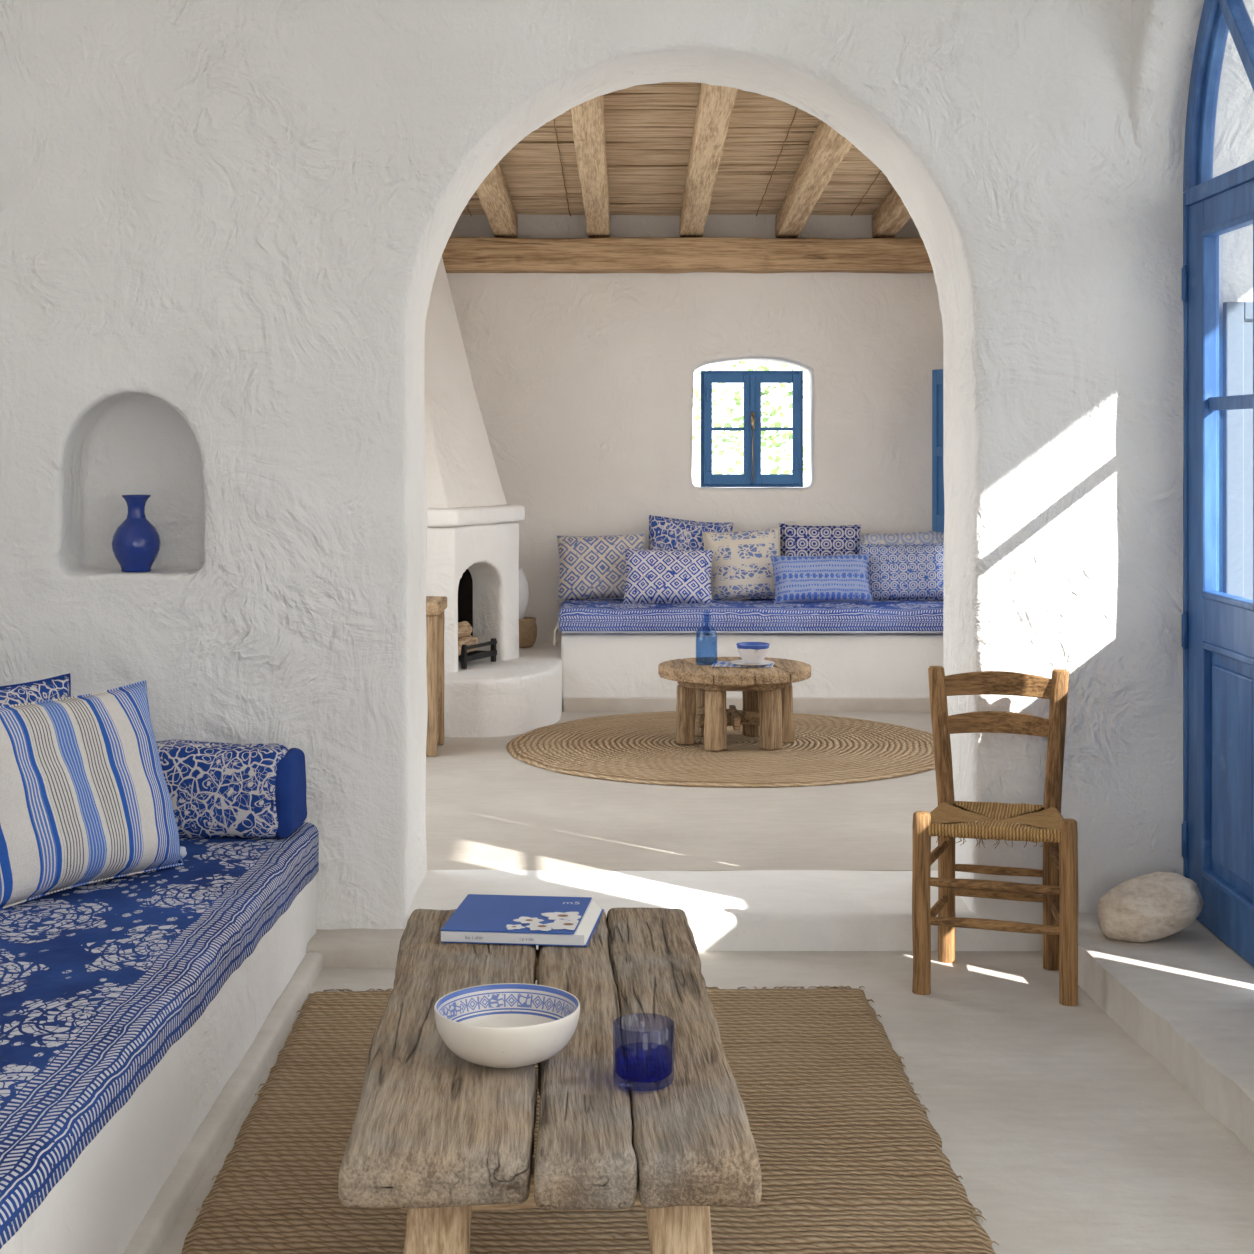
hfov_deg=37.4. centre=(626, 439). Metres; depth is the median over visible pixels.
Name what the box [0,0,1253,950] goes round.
wall
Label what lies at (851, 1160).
jute rug
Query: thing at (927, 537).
cushion
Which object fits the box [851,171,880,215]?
cord
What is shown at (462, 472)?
hood
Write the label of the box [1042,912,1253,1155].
step
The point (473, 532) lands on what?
fireplace
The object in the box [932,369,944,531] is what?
shutter
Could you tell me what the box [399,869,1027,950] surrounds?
step
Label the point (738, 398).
shrub
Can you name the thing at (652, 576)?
cushion
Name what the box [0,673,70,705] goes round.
cushion
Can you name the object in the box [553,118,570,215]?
cord
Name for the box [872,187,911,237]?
rafter
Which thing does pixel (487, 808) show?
floor
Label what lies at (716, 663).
napkin
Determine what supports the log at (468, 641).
on the hearth
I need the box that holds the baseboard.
[306,929,404,967]
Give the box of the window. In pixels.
[700,371,802,486]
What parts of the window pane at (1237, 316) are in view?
panel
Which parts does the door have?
moulding, panel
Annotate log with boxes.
[458,621,472,637]
[458,637,477,655]
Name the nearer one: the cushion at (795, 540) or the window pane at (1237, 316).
the window pane at (1237, 316)
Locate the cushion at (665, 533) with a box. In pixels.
[648,515,733,550]
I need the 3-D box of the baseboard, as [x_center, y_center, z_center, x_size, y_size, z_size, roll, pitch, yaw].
[-0.746,1.400,5.070,0.292,0.092,0.198,0,0,0]
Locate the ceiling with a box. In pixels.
[462,80,892,215]
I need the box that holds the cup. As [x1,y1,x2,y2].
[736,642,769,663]
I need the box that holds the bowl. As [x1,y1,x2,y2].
[434,983,579,1067]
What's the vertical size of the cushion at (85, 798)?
0.456 m
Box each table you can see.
[338,907,761,1253]
[658,657,810,750]
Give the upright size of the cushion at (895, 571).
0.306 m
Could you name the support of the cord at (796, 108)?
attached to the ceiling
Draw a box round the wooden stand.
[426,596,446,755]
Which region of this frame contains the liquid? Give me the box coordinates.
[615,1042,671,1081]
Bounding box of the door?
[1182,0,1253,966]
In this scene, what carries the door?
in the wall at (1163, 32)
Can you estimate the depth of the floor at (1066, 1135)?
3.94 m
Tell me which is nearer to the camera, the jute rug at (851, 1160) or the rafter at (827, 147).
the jute rug at (851, 1160)
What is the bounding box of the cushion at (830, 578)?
[771,554,872,603]
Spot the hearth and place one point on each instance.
(523, 694)
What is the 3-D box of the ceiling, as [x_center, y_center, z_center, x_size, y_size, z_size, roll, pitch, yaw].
[0.200,-1.323,7.664,3.600,0.284,4.205,0,0,0]
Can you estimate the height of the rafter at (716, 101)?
0.362 m
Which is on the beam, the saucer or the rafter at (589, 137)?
the rafter at (589, 137)
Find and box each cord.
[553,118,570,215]
[756,108,797,215]
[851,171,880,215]
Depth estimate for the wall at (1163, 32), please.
5.09 m
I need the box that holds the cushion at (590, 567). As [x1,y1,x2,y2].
[556,533,644,601]
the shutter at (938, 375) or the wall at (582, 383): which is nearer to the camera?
the shutter at (938, 375)
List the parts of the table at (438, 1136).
leg, leg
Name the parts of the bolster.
panel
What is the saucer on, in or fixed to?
on the napkin
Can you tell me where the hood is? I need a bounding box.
[425,254,506,507]
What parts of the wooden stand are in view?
leg, panel, rail, leg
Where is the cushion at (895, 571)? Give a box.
[858,543,943,600]
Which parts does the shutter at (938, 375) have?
panel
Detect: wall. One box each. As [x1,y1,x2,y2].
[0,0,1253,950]
[446,213,944,640]
[1131,0,1253,156]
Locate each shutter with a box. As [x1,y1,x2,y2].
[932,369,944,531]
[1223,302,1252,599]
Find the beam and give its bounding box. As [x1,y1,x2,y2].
[442,237,935,273]
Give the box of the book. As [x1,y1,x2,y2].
[441,894,603,946]
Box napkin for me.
[711,661,774,667]
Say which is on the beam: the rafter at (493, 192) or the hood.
the rafter at (493, 192)
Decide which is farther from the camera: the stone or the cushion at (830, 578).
the cushion at (830, 578)
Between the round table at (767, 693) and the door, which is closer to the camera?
the door
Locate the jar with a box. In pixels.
[519,568,528,618]
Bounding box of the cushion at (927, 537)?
[859,531,942,553]
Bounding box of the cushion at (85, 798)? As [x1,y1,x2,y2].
[0,680,186,909]
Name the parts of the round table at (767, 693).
leg, leg, leg, leg, leg, leg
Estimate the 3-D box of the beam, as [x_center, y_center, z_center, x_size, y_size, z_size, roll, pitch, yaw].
[0.200,-0.964,9.660,3.005,0.178,0.182,0,0,0]
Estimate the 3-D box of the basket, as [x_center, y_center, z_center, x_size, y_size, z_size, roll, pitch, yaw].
[-0.545,0.983,9.460,0.170,0.146,0.170,0,0,0]
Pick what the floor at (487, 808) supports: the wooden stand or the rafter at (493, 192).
the wooden stand
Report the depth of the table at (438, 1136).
2.77 m
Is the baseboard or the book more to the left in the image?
the baseboard
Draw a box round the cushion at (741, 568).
[702,528,779,599]
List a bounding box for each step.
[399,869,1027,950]
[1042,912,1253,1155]
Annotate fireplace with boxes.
[425,254,523,671]
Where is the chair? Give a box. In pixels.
[912,666,1078,1005]
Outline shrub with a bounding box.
[692,360,807,487]
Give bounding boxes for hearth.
[444,638,562,736]
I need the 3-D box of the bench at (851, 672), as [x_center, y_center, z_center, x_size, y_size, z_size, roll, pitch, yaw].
[0.706,1.140,9.369,2.053,0.402,0.809,0,0,0]
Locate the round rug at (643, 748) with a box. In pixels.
[506,711,934,787]
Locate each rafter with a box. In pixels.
[476,163,517,237]
[571,94,609,237]
[679,81,738,236]
[775,120,852,237]
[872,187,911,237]
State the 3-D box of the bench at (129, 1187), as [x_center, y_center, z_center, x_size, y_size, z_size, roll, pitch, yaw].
[-1.299,1.264,3.175,0.974,0.382,3.960,0,0,0]
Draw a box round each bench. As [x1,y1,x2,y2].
[0,875,322,1253]
[561,633,942,711]
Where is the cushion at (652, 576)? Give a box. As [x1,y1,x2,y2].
[623,548,712,603]
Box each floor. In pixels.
[159,951,1253,1253]
[425,710,937,870]
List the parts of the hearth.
fire grate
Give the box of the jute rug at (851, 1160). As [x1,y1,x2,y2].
[181,986,998,1253]
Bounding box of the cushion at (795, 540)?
[779,523,860,555]
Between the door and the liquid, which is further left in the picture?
the liquid
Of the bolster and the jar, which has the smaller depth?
the bolster
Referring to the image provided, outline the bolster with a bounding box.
[156,739,306,838]
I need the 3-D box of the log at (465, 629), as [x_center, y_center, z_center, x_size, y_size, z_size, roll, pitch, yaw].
[-0.809,0.904,8.674,0.096,0.092,0.276,0,0,24]
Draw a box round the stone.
[1097,872,1203,941]
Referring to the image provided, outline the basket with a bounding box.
[519,617,536,647]
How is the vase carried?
in the wall at (226, 226)
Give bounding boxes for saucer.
[730,659,772,665]
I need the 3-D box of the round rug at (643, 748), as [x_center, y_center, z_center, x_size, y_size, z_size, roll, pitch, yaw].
[0.448,1.307,7.965,1.930,0.017,1.930,0,0,0]
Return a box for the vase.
[112,495,160,571]
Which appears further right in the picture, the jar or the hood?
the jar

